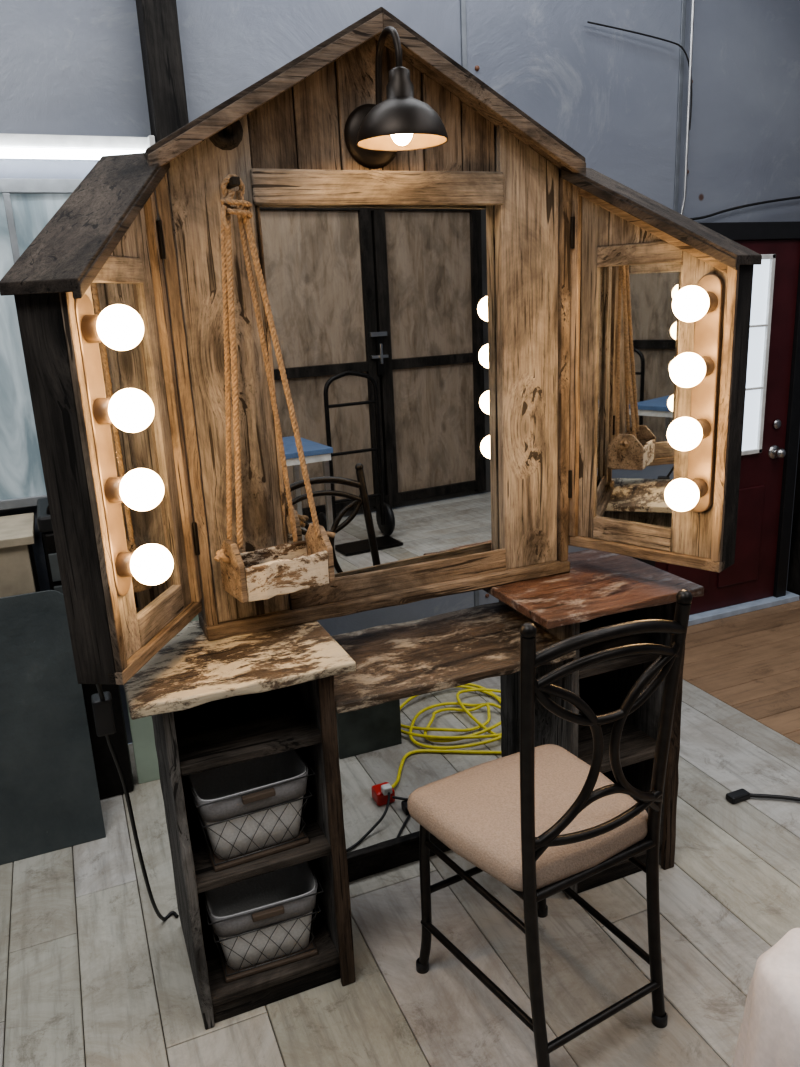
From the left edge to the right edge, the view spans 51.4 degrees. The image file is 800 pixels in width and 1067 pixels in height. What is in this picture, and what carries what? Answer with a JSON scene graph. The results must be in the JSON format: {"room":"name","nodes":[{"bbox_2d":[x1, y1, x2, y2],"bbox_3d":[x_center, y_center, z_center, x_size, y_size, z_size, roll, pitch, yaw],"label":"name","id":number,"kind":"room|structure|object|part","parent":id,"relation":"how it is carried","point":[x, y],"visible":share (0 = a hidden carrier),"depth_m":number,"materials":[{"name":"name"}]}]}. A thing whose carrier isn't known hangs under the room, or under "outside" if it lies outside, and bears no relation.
{"room":"backstage room","nodes":[
{"label":"backstage room","id":0,"kind":"room"},
{"bbox_2d":[136,0,188,142],"bbox_3d":[-0.691,-0.914,2.645,0.100,3.400,0.120,-9,17,-21],"label":"wall post","id":1,"kind":"object","parent":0,"point":[158,25],"depth_m":2.46,"materials":[{"name":"brown wood"}]},
{"bbox_2d":[0,598,799,1066],"bbox_3d":[0.578,1.234,1.101,5.900,0.020,4.850,-9,17,-21],"label":"floor","id":2,"kind":"structure","parent":0,"point":[91,975],"depth_m":2.05,"materials":[{"name":"grey wood"}]},
{"bbox_2d":[0,513,39,597],"bbox_3d":[-1.484,0.467,2.480,0.860,0.905,0.320,-9,17,-21],"label":"storage cabinet","id":3,"kind":"object","parent":2,"relation":"on","point":[18,571],"visible":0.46,"depth_m":2.40,"materials":[{"name":"beige laminate"}]},
{"bbox_2d":[0,590,105,864],"bbox_3d":[-1.388,0.605,2.270,1.005,0.748,0.156,-9,17,-21],"label":"panel","id":4,"kind":"object","parent":2,"relation":"on","point":[50,798],"visible":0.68,"depth_m":2.40,"materials":[{"name":"stone"}]},
{"bbox_2d":[37,498,133,798],"bbox_3d":[-1.005,0.347,2.665,0.160,0.992,0.295,-9,17,-21],"label":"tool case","id":5,"kind":"object","parent":2,"relation":"on","point":[108,778],"visible":0.16,"depth_m":2.63,"materials":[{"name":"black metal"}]},
{"bbox_3d":[-1.027,-0.067,2.554,0.160,0.050,0.285,-9,17,-21],"label":"lid","id":6,"kind":"part","parent":5,"relation":"part of","materials":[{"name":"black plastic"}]},
{"bbox_3d":[-0.968,0.092,2.467,0.130,0.085,0.012,-9,17,-21],"label":"drawer","id":7,"kind":"part","parent":5,"relation":"part of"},
{"bbox_3d":[-0.964,0.189,2.494,0.130,0.085,0.012,-9,17,-21],"label":"drawer","id":8,"kind":"part","parent":5,"relation":"part of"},
{"bbox_2d":[91,684,178,920],"bbox_3d":[-0.581,0.610,1.824,0.048,0.904,0.439,-5,16,-8],"label":"power cord","id":9,"kind":"object","parent":2,"relation":"on","point":[102,704],"visible":0.89,"depth_m":1.60,"materials":[{"name":"plastic"}]},
{"bbox_2d":[125,615,198,783],"bbox_3d":[-0.749,0.444,2.707,0.295,0.760,0.018,-9,17,-21],"label":"sheet","id":10,"kind":"object","parent":2,"relation":"on","point":[142,731],"visible":0.08,"depth_m":2.73,"materials":[{"name":"metal"}]},
{"bbox_2d":[336,699,401,758],"bbox_3d":[-0.140,0.564,2.911,0.244,0.362,0.183,-9,17,-21],"label":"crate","id":11,"kind":"object","parent":2,"relation":"on","point":[376,727],"visible":0.28,"depth_m":2.86,"materials":[{"name":"plastic"}]},
{"bbox_2d":[346,792,410,851],"bbox_3d":[-0.031,0.845,2.450,0.118,0.059,0.368,8,19,33],"label":"power cord","id":12,"kind":"object","parent":2,"relation":"on","point":[403,803],"visible":0.48,"depth_m":2.46,"materials":[{"name":"plastic"}]},
{"bbox_3d":[-0.090,0.852,2.431,0.044,0.057,0.268,8,19,33],"label":"cord","id":13,"kind":"part","parent":12,"relation":"part of","materials":[{"name":"black plastic"}]},
{"bbox_3d":[0.008,0.836,2.501,0.107,0.042,0.237,7,19,32],"label":"cord","id":14,"kind":"part","parent":12,"relation":"part of","materials":[{"name":"black plastic"}]},
{"bbox_2d":[123,549,703,1029],"bbox_3d":[0.061,0.564,2.055,1.339,0.804,0.412,-9,17,-21],"label":"vanity desk","id":15,"kind":"object","parent":2,"relation":"on","point":[213,704],"visible":0.7,"depth_m":1.88,"materials":[{"name":"brown wood"}]},
{"bbox_2d":[174,686,321,775],"bbox_3d":[-0.361,0.413,1.843,0.295,0.025,0.332,-9,17,-21],"label":"shelf","id":16,"kind":"object","parent":15,"relation":"attached to","point":[240,728],"depth_m":1.77,"materials":[{"name":"brown wood"}]},
{"bbox_2d":[184,749,314,871],"bbox_3d":[-0.338,0.593,1.849,0.254,0.174,0.235,-10,17,-23],"label":"storage basket","id":17,"kind":"object","parent":15,"relation":"on","point":[250,810],"visible":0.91,"depth_m":1.79,"materials":[{"name":"white"}]},
{"bbox_2d":[196,819,308,871],"bbox_3d":[-0.336,0.670,1.876,0.210,0.010,0.200,-10,17,-23],"label":"tray","id":18,"kind":"object","parent":17,"relation":"on","point":[236,858],"depth_m":1.79,"materials":[{"name":"brown wood"}]},
{"bbox_3d":[-0.295,0.547,1.732,0.070,0.014,0.014,-10,17,-23],"label":"handle","id":19,"kind":"part","parent":17,"relation":"part of","materials":[{"name":"brown wood"}]},
{"bbox_2d":[185,796,330,893],"bbox_3d":[-0.349,0.677,1.917,0.295,0.025,0.332,-9,17,-21],"label":"shelf","id":20,"kind":"object","parent":15,"relation":"attached to","point":[319,845],"depth_m":1.80,"materials":[{"name":"brown wood"}]},
{"bbox_2d":[201,861,323,982],"bbox_3d":[-0.323,0.872,1.928,0.254,0.174,0.235,-8,17,-19],"label":"storage basket","id":21,"kind":"object","parent":15,"relation":"on","point":[260,923],"visible":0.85,"depth_m":1.86,"materials":[{"name":"white fabric"}]},
{"bbox_2d":[215,933,317,982],"bbox_3d":[-0.321,0.949,1.955,0.210,0.010,0.200,-8,17,-19],"label":"tray","id":22,"kind":"object","parent":21,"relation":"on","point":[298,953],"depth_m":1.87,"materials":[{"name":"brown wood"}]},
{"bbox_3d":[-0.287,0.827,1.808,0.070,0.014,0.014,-8,17,-19],"label":"handle","id":23,"kind":"part","parent":21,"relation":"part of","materials":[{"name":"brown wood"}]},
{"bbox_2d":[198,899,339,1006],"bbox_3d":[-0.335,0.956,1.995,0.294,0.025,0.332,-9,17,-21],"label":"shelf","id":24,"kind":"object","parent":15,"relation":"attached to","point":[223,994],"depth_m":1.87,"materials":[{"name":"brown wood"}]},
{"bbox_3d":[-0.136,0.658,1.805,0.035,0.775,0.019,-9,17,-21],"label":"post","id":25,"kind":"part","parent":15,"relation":"part of","materials":[{"name":"black wood"}]},
{"bbox_2d":[0,7,761,684],"bbox_3d":[0.013,-0.405,1.716,1.485,1.255,0.516,-9,17,-21],"label":"vanity mirror","id":26,"kind":"object","parent":15,"relation":"on","point":[479,333],"visible":0.98,"depth_m":1.82,"materials":[{"name":"brown wood"}]},
{"bbox_3d":[-0.508,-0.469,1.476,0.020,0.045,0.197,0,16,9],"label":"rail","id":27,"kind":"part","parent":26,"relation":"part of","materials":[{"name":"brown wood"}]},
{"bbox_2d":[74,294,172,595],"bbox_3d":[-0.459,-0.139,1.393,0.110,0.516,0.072,0,16,9],"label":"vanity light bar","id":28,"kind":"object","parent":26,"relation":"attached to","point":[120,327],"visible":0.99,"depth_m":1.38,"materials":[{"name":"brown metal"}]},
{"bbox_2d":[81,315,102,342],"bbox_3d":[-0.490,-0.331,1.343,0.034,0.044,0.044,0,16,9],"label":"socket","id":29,"kind":"object","parent":28,"relation":"attached to","point":[91,325],"depth_m":1.32,"materials":[{"name":"brown wood"}]},
{"bbox_3d":[-0.504,-0.139,1.401,0.018,0.516,0.056,0,16,9],"label":"plate","id":30,"kind":"part","parent":28,"relation":"part of","materials":[{"name":"brown metal"}]},
{"bbox_2d":[93,398,112,424],"bbox_3d":[-0.484,-0.203,1.379,0.034,0.044,0.044,0,16,9],"label":"socket","id":31,"kind":"object","parent":28,"relation":"attached to","point":[102,407],"depth_m":1.36,"materials":[{"name":"brown metal"}]},
{"bbox_2d":[105,477,122,502],"bbox_3d":[-0.478,-0.074,1.415,0.034,0.044,0.044,0,16,9],"label":"socket","id":32,"kind":"object","parent":28,"relation":"attached to","point":[113,485],"depth_m":1.40,"materials":[{"name":"brown metal"}]},
{"bbox_3d":[-0.450,-0.331,1.337,0.072,0.072,0.072,0,16,9],"label":"bulb","id":33,"kind":"part","parent":28,"relation":"part of","materials":[{"name":"white glass"}]},
{"bbox_2d":[116,552,133,576],"bbox_3d":[-0.471,0.054,1.451,0.034,0.044,0.044,0,16,9],"label":"socket","id":34,"kind":"object","parent":28,"relation":"attached to","point":[124,560],"depth_m":1.43,"materials":[{"name":"brown wood"}]},
{"bbox_3d":[-0.443,-0.203,1.372,0.072,0.072,0.072,0,16,9],"label":"bulb","id":35,"kind":"part","parent":28,"relation":"part of","materials":[{"name":"white glass"}]},
{"bbox_3d":[-0.437,-0.074,1.408,0.072,0.072,0.072,0,16,9],"label":"bulb","id":36,"kind":"part","parent":28,"relation":"part of","materials":[{"name":"white glass"}]},
{"bbox_3d":[-0.431,0.054,1.444,0.072,0.072,0.072,0,16,9],"label":"bulb","id":37,"kind":"part","parent":28,"relation":"part of","materials":[{"name":"white glass"}]},
{"bbox_2d":[90,282,176,615],"bbox_3d":[-0.498,-0.157,1.563,0.005,0.607,0.197,0,16,9],"label":"mirror","id":38,"kind":"object","parent":26,"relation":"on","point":[136,367],"depth_m":1.58,"materials":[{"name":"clear glass"}]},
{"bbox_3d":[-0.479,0.160,1.651,0.018,0.056,0.197,0,16,9],"label":"rail","id":39,"kind":"part","parent":26,"relation":"part of","materials":[{"name":"brown wood"}]},
{"bbox_3d":[-0.454,-0.257,1.749,0.026,0.931,0.109,-9,17,-21],"label":"casing","id":40,"kind":"part","parent":26,"relation":"part of","materials":[{"name":"brown wood"}]},
{"bbox_2d":[214,174,334,602],"bbox_3d":[-0.286,-0.287,1.683,0.276,0.828,0.150,-12,18,-30],"label":"shelf","id":41,"kind":"object","parent":26,"relation":"hanging from","point":[265,573],"visible":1,"depth_m":1.70,"materials":[{"name":"wood"}]},
{"bbox_3d":[-0.032,-0.730,1.756,0.570,0.070,0.014,-9,17,-21],"label":"rail","id":42,"kind":"part","parent":26,"relation":"part of","materials":[{"name":"brown wood"}]},
{"bbox_2d":[255,205,498,577],"bbox_3d":[-0.019,-0.315,1.901,0.567,0.845,0.005,-10,17,-24],"label":"mirror","id":43,"kind":"object","parent":26,"relation":"attached to","point":[385,317],"depth_m":1.88,"materials":[{"name":"clear glass"}]},
{"bbox_2d":[344,26,447,168],"bbox_3d":[-0.014,-0.852,1.606,0.176,0.234,0.248,-9,17,-21],"label":"wall lamp","id":44,"kind":"object","parent":26,"relation":"attached to","point":[374,134],"visible":1,"depth_m":1.56,"materials":[{"name":"black metal"}]},
{"bbox_3d":[-0.053,-0.825,1.722,0.124,0.124,0.022,-9,17,-21],"label":"wall plate","id":45,"kind":"part","parent":44,"relation":"part of","materials":[{"name":"brown metal"}]},
{"bbox_3d":[0.001,-0.814,1.581,0.176,0.130,0.176,-9,17,-21],"label":"lamp shade","id":46,"kind":"part","parent":44,"relation":"part of","materials":[{"name":"brown metal"}]},
{"bbox_3d":[0.003,-0.775,1.593,0.044,0.057,0.044,-9,17,-21],"label":"bulb","id":47,"kind":"part","parent":44,"relation":"part of","materials":[{"name":"white glass"}]},
{"bbox_3d":[0.003,-0.785,1.590,0.172,0.068,0.172,-9,17,-21],"label":"lamp shade","id":48,"kind":"part","parent":44,"relation":"part of","materials":[{"name":"metal"}]},
{"bbox_3d":[0.007,0.106,1.994,0.561,0.059,0.010,-9,17,-21],"label":"rail","id":49,"kind":"part","parent":26,"relation":"part of","materials":[{"name":"brown wood"}]},
{"bbox_3d":[0.384,-0.386,2.078,0.027,0.926,0.109,-9,17,-21],"label":"casing","id":50,"kind":"part","parent":26,"relation":"part of","materials":[{"name":"brown wood"}]},
{"bbox_3d":[0.571,0.000,2.045,0.207,0.056,0.018,12,21,42],"label":"rail","id":51,"kind":"part","parent":26,"relation":"part of","materials":[{"name":"brown wood"}]},
{"bbox_2d":[595,261,682,527],"bbox_3d":[0.558,-0.318,1.959,0.207,0.607,0.005,12,21,42],"label":"mirror","id":52,"kind":"object","parent":26,"relation":"on","point":[639,328],"depth_m":1.95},
{"bbox_3d":[0.540,-0.629,1.869,0.207,0.045,0.020,12,21,42],"label":"rail","id":53,"kind":"part","parent":26,"relation":"part of","materials":[{"name":"brown wood"}]},
{"bbox_2d":[664,274,724,511],"bbox_3d":[0.629,-0.286,1.786,0.072,0.519,0.138,12,21,42],"label":"vanity light bar","id":54,"kind":"object","parent":26,"relation":"attached to","point":[703,303],"visible":1,"depth_m":1.78,"materials":[{"name":"brown metal"}]},
{"bbox_3d":[0.616,-0.084,1.817,0.072,0.072,0.072,12,21,42],"label":"bulb","id":55,"kind":"part","parent":54,"relation":"part of","materials":[{"name":"white glass"}]},
{"bbox_3d":[0.610,-0.213,1.781,0.072,0.072,0.072,12,21,42],"label":"bulb","id":56,"kind":"part","parent":54,"relation":"part of","materials":[{"name":"white glass"}]},
{"bbox_3d":[0.604,-0.343,1.744,0.072,0.072,0.072,12,21,42],"label":"bulb","id":57,"kind":"part","parent":54,"relation":"part of","materials":[{"name":"white glass"}]},
{"bbox_3d":[0.597,-0.472,1.708,0.072,0.072,0.072,12,21,42],"label":"bulb","id":58,"kind":"part","parent":54,"relation":"part of","materials":[{"name":"white glass"}]},
{"bbox_2d":[691,478,707,497],"bbox_3d":[0.653,-0.097,1.855,0.044,0.044,0.062,12,21,42],"label":"socket","id":59,"kind":"object","parent":54,"relation":"attached to","point":[701,483],"depth_m":1.85,"materials":[{"name":"brown metal"}]},
{"bbox_2d":[696,419,710,438],"bbox_3d":[0.647,-0.226,1.819,0.044,0.044,0.062,12,21,42],"label":"socket","id":60,"kind":"object","parent":54,"relation":"attached to","point":[705,424],"depth_m":1.82,"materials":[{"name":"brown metal"}]},
{"bbox_3d":[0.670,-0.299,1.827,0.056,0.519,0.018,12,21,42],"label":"plate","id":61,"kind":"part","parent":54,"relation":"part of","materials":[{"name":"brown metal"}]},
{"bbox_2d":[701,356,714,376],"bbox_3d":[0.641,-0.356,1.783,0.044,0.044,0.062,12,21,42],"label":"socket","id":62,"kind":"object","parent":54,"relation":"attached to","point":[709,361],"depth_m":1.78,"materials":[{"name":"brown wood"}]},
{"bbox_2d":[706,292,717,312],"bbox_3d":[0.635,-0.484,1.747,0.044,0.044,0.062,12,21,42],"label":"socket","id":63,"kind":"object","parent":54,"relation":"attached to","point":[713,296],"depth_m":1.74,"materials":[{"name":"brown metal"}]},
{"bbox_2d":[332,602,575,712],"bbox_3d":[0.071,0.280,1.984,0.589,0.028,0.365,-9,17,-21],"label":"shelf","id":64,"kind":"object","parent":15,"relation":"attached to","point":[448,650],"depth_m":1.94,"materials":[{"name":"brown wood"}]},
{"bbox_2d":[578,696,655,772],"bbox_3d":[0.499,0.544,2.249,0.274,0.025,0.332,-9,17,-21],"label":"shelf","id":65,"kind":"object","parent":15,"relation":"attached to","point":[637,742],"depth_m":2.19,"materials":[{"name":"brown wood"}]},
{"bbox_2d":[579,616,661,678],"bbox_3d":[0.486,0.279,2.175,0.273,0.025,0.332,-9,17,-21],"label":"shelf","id":66,"kind":"object","parent":15,"relation":"attached to","point":[631,660],"depth_m":2.10,"materials":[{"name":"brown wood"}]},
{"bbox_2d":[606,842,661,869],"bbox_3d":[0.513,0.823,2.327,0.274,0.024,0.332,-9,17,-21],"label":"shelf","id":67,"kind":"object","parent":15,"relation":"attached to","point":[642,856],"depth_m":2.20,"materials":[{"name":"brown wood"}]},
{"bbox_3d":[0.702,0.526,2.133,0.034,0.775,0.019,-9,17,-21],"label":"post","id":68,"kind":"part","parent":15,"relation":"part of","materials":[{"name":"black wood"}]},
{"bbox_2d":[371,683,501,805],"bbox_3d":[0.164,0.688,2.959,0.757,0.070,0.638,-9,17,-21],"label":"extension cord","id":69,"kind":"object","parent":2,"relation":"on","point":[380,791],"visible":0.7,"depth_m":2.92,"materials":[{"name":"rubber"}]},
{"bbox_2d":[407,590,691,1066],"bbox_3d":[0.283,0.554,1.688,0.405,1.003,0.484,-11,18,-28],"label":"dining chair","id":70,"kind":"object","parent":2,"relation":"on","point":[542,821],"visible":1,"depth_m":1.59,"materials":[{"name":"metal"}]},
{"bbox_3d":[0.055,0.806,1.868,0.026,0.443,0.054,-17,21,-41],"label":"leg","id":71,"kind":"part","parent":70,"relation":"part of","materials":[{"name":"metal"}]},
{"bbox_3d":[0.146,0.632,1.656,0.020,0.020,0.343,-12,18,-30],"label":"seat rail","id":72,"kind":"part","parent":70,"relation":"part of","materials":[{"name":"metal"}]},
{"bbox_2d":[407,744,647,891],"bbox_3d":[0.261,0.571,1.714,0.420,0.063,0.376,-9,17,-21],"label":"seat cushion","id":73,"kind":"object","parent":70,"relation":"on","point":[474,811],"depth_m":1.65,"materials":[{"name":"fabric"}]},
{"bbox_3d":[0.240,0.624,1.481,0.075,0.983,0.072,-9,17,-21],"label":"leg","id":74,"kind":"part","parent":70,"relation":"part of","materials":[{"name":"metal"}]},
{"bbox_3d":[0.345,0.750,2.018,0.026,0.443,0.054,-3,16,-1],"label":"leg","id":75,"kind":"part","parent":70,"relation":"part of","materials":[{"name":"metal"}]},
{"bbox_3d":[0.372,0.640,1.587,0.309,0.020,0.020,-11,18,-28],"label":"seat rail","id":76,"kind":"part","parent":70,"relation":"part of","materials":[{"name":"metal"}]},
{"bbox_3d":[0.366,0.534,1.542,0.312,0.036,0.049,-9,17,-21],"label":"rail","id":77,"kind":"part","parent":70,"relation":"part of","materials":[{"name":"metal"}]},
{"bbox_3d":[0.353,0.217,1.401,0.316,0.061,0.043,-9,17,-21],"label":"second rail","id":78,"kind":"part","parent":70,"relation":"part of","materials":[{"name":"metal"}]},
{"bbox_3d":[0.351,0.174,1.381,0.317,0.056,0.046,-9,17,-21],"label":"rail","id":79,"kind":"part","parent":70,"relation":"part of","materials":[{"name":"metal"}]},
{"bbox_3d":[0.518,0.576,1.606,0.051,0.984,0.117,-4,16,-3],"label":"leg","id":80,"kind":"part","parent":70,"relation":"part of","materials":[{"name":"metal"}]},
{"bbox_2d":[726,789,799,803],"bbox_3d":[1.401,0.776,2.518,0.822,0.022,0.151,-5,16,-8],"label":"cable","id":81,"kind":"object","parent":2,"relation":"on","point":[740,795],"visible":1,"depth_m":2.50,"materials":[{"name":"plastic"}]},
{"bbox_2d":[732,928,799,1066],"bbox_3d":[0.675,0.892,1.318,0.378,0.504,0.358,-9,17,-21],"label":"cloth","id":82,"kind":"object","parent":2,"relation":"on","point":[769,1034],"visible":1,"depth_m":1.26,"materials":[{"name":"white fabric"}]},
{"bbox_2d":[0,0,799,743],"bbox_3d":[-0.458,-0.983,2.851,5.900,3.400,0.100,-9,17,-21],"label":"wall","id":83,"kind":"structure","parent":0,"point":[68,67],"depth_m":3.05,"materials":[{"name":"paint"}]},
{"bbox_2d":[3,193,19,262],"bbox_3d":[-1.145,-0.568,2.583,0.020,0.910,0.040,-9,17,-21],"label":"frame","id":84,"kind":"object","parent":83,"relation":"attached to","point":[6,196],"visible":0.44,"depth_m":2.47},
{"bbox_2d":[0,495,46,509],"bbox_3d":[-1.436,-0.067,2.587,1.440,0.030,0.040,-9,17,-21],"label":"frame","id":85,"kind":"object","parent":83,"relation":"attached to","point":[23,502],"visible":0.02,"depth_m":2.65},
{"bbox_2d":[0,194,70,499],"bbox_3d":[-1.458,-0.519,2.460,1.440,0.910,0.010,-9,17,-21],"label":"pane","id":86,"kind":"object","parent":83,"relation":"attached to","point":[21,470],"visible":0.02,"depth_m":2.58,"materials":[{"name":"clear glass"}]},
{"bbox_2d":[0,178,82,193],"bbox_3d":[-1.480,-0.976,2.333,1.440,0.040,0.040,-9,17,-21],"label":"frame","id":87,"kind":"object","parent":83,"relation":"attached to","point":[7,185],"visible":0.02,"depth_m":2.47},
{"bbox_2d":[0,133,154,159],"bbox_3d":[-1.168,-1.099,2.377,0.902,0.075,0.115,-9,17,-21],"label":"light","id":88,"kind":"object","parent":83,"relation":"attached to","point":[21,146],"visible":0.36,"depth_m":2.42,"materials":[{"name":"white plastic"}]},
{"bbox_2d":[460,0,478,605],"bbox_3d":[0.254,-1.079,3.075,0.020,3.400,0.006,-9,17,-21],"label":"seam","id":89,"kind":"object","parent":83,"relation":"attached to","point":[462,2],"visible":0.02,"depth_m":2.89,"materials":[{"name":"metal"}]},
{"bbox_2d":[587,21,691,129],"bbox_3d":[0.921,-1.737,3.167,0.487,0.353,0.008,-9,17,-20],"label":"wire","id":90,"kind":"object","parent":83,"relation":"attached to","point":[679,45],"visible":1,"depth_m":3.16,"materials":[{"name":"black plastic"}]},
{"bbox_2d":[633,557,654,566],"bbox_3d":[1.065,-0.393,3.567,0.070,1.740,0.070,-9,17,-21],"label":"door frame","id":91,"kind":"structure","parent":83,"relation":"attached to","point":[652,563],"depth_m":3.68,"materials":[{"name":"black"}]},
{"bbox_2d":[673,0,686,211],"bbox_3d":[1.129,-1.218,3.417,0.020,3.400,0.006,-9,17,-21],"label":"seam","id":92,"kind":"object","parent":83,"relation":"attached to","point":[683,6],"visible":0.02,"depth_m":3.28,"materials":[{"name":"metal"}]},
{"bbox_2d":[680,0,694,214],"bbox_3d":[1.108,-2.054,3.162,0.032,1.651,0.012,-9,17,-21],"label":"conduit pipe","id":93,"kind":"object","parent":83,"relation":"attached to","point":[692,1],"visible":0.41,"depth_m":3.27,"materials":[{"name":"metal"}]},
{"bbox_2d":[655,239,799,614],"bbox_3d":[1.435,-0.440,3.726,0.740,1.650,0.050,-9,17,-21],"label":"door","id":94,"kind":"structure","parent":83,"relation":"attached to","point":[758,469],"depth_m":3.80,"materials":[{"name":"red paint"}]},
{"bbox_2d":[667,563,708,590],"bbox_3d":[1.312,0.058,3.768,0.240,0.460,0.013,-9,17,-21],"label":"panel","id":95,"kind":"object","parent":94,"relation":"attached to","point":[698,576],"visible":0.2,"depth_m":3.80,"materials":[{"name":"red paint"}]},
{"bbox_2d":[717,485,763,587],"bbox_3d":[1.589,0.015,3.876,0.240,0.460,0.013,-9,17,-21],"label":"panel","id":96,"kind":"object","parent":94,"relation":"attached to","point":[745,566],"visible":0.76,"depth_m":3.89,"materials":[{"name":"red paint"}]},
{"bbox_2d":[741,449,761,455],"bbox_3d":[1.423,-0.345,3.704,0.475,0.020,0.025,-9,17,-21],"label":"muntin","id":97,"kind":"object","parent":94,"relation":"attached to","point":[751,451],"visible":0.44,"depth_m":3.75,"materials":[{"name":"white plastic"}]},
{"bbox_2d":[746,386,762,390],"bbox_3d":[1.410,-0.619,3.627,0.435,0.010,0.025,-9,17,-21],"label":"muntin","id":98,"kind":"object","parent":94,"relation":"attached to","point":[760,387],"visible":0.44,"depth_m":3.68,"materials":[{"name":"white plastic"}]},
{"bbox_2d":[742,259,769,450],"bbox_3d":[1.402,-0.750,3.595,0.435,0.820,0.010,-9,17,-21],"label":"glass","id":99,"kind":"object","parent":94,"relation":"attached to","point":[760,272],"visible":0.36,"depth_m":3.65,"materials":[{"name":"grey glass"}]},
{"bbox_2d":[750,324,766,327],"bbox_3d":[1.397,-0.879,3.554,0.435,0.010,0.025,-9,17,-21],"label":"muntin","id":100,"kind":"object","parent":94,"relation":"attached to","point":[759,325],"visible":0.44,"depth_m":3.60,"materials":[{"name":"white plastic"}]},
{"bbox_2d":[757,254,775,451],"bbox_3d":[1.613,-0.782,3.673,0.020,0.860,0.025,-9,17,-21],"label":"muntin","id":101,"kind":"object","parent":94,"relation":"attached to","point":[772,261],"visible":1,"depth_m":3.66,"materials":[{"name":"white paint"}]},
{"bbox_2d":[761,254,772,258],"bbox_3d":[1.384,-1.153,3.478,0.475,0.020,0.025,-9,17,-21],"label":"muntin","id":102,"kind":"object","parent":94,"relation":"attached to","point":[764,256],"visible":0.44,"depth_m":3.54,"materials":[{"name":"white plastic"}]},
{"bbox_2d":[768,445,778,458],"bbox_3d":[1.728,-0.376,3.835,0.064,0.064,0.012,-9,17,-21],"label":"rose","id":103,"kind":"object","parent":94,"relation":"attached to","point":[771,454],"depth_m":3.83,"materials":[{"name":"silver metal"}]},
{"bbox_2d":[773,419,780,428],"bbox_3d":[1.723,-0.500,3.796,0.044,0.044,0.022,-9,17,-21],"label":"deadbolt","id":104,"kind":"object","parent":94,"relation":"attached to","point":[777,423],"visible":1,"depth_m":3.79,"materials":[{"name":"metal"}]},
{"bbox_2d":[775,448,785,457],"bbox_3d":[1.741,-0.368,3.804,0.048,0.048,0.048,-9,17,-21],"label":"handle","id":105,"kind":"object","parent":94,"relation":"attached to","point":[780,452],"visible":1,"depth_m":3.79,"materials":[{"name":"metal"}]},
{"bbox_2d":[688,591,799,625],"bbox_3d":[1.465,0.378,3.922,1.020,0.028,0.100,-9,17,-21],"label":"trim","id":106,"kind":"structure","parent":83,"relation":"attached to","point":[715,614],"depth_m":3.94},
{"bbox_2d":[690,196,799,219],"bbox_3d":[1.362,-1.357,3.457,1.002,0.104,0.020,-9,17,-21],"label":"wire","id":107,"kind":"object","parent":83,"relation":"attached to","point":[797,197],"depth_m":3.48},
{"bbox_2d":[700,221,799,239],"bbox_3d":[1.394,-1.264,3.484,0.870,0.070,0.070,-9,17,-21],"label":"door frame","id":108,"kind":"structure","parent":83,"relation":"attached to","point":[731,230],"depth_m":3.49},
{"bbox_2d":[773,262,799,597],"bbox_3d":[1.806,-0.510,3.857,0.060,1.740,0.070,-9,17,-21],"label":"door frame","id":109,"kind":"structure","parent":83,"relation":"attached to","point":[793,416],"depth_m":3.88,"materials":[{"name":"black wood"}]},
{"bbox_2d":[787,440,799,594],"bbox_3d":[1.917,-1.328,3.677,0.090,3.400,0.100,-9,17,-21],"label":"wall","id":110,"kind":"structure","parent":0,"point":[793,585],"depth_m":4.06,"materials":[{"name":"black paint"}]},
{"bbox_3d":[1.917,-1.328,3.677,0.090,3.400,0.100,-9,17,-21],"label":"post","id":111,"kind":"part","parent":110,"relation":"part of","materials":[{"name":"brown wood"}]}
]}

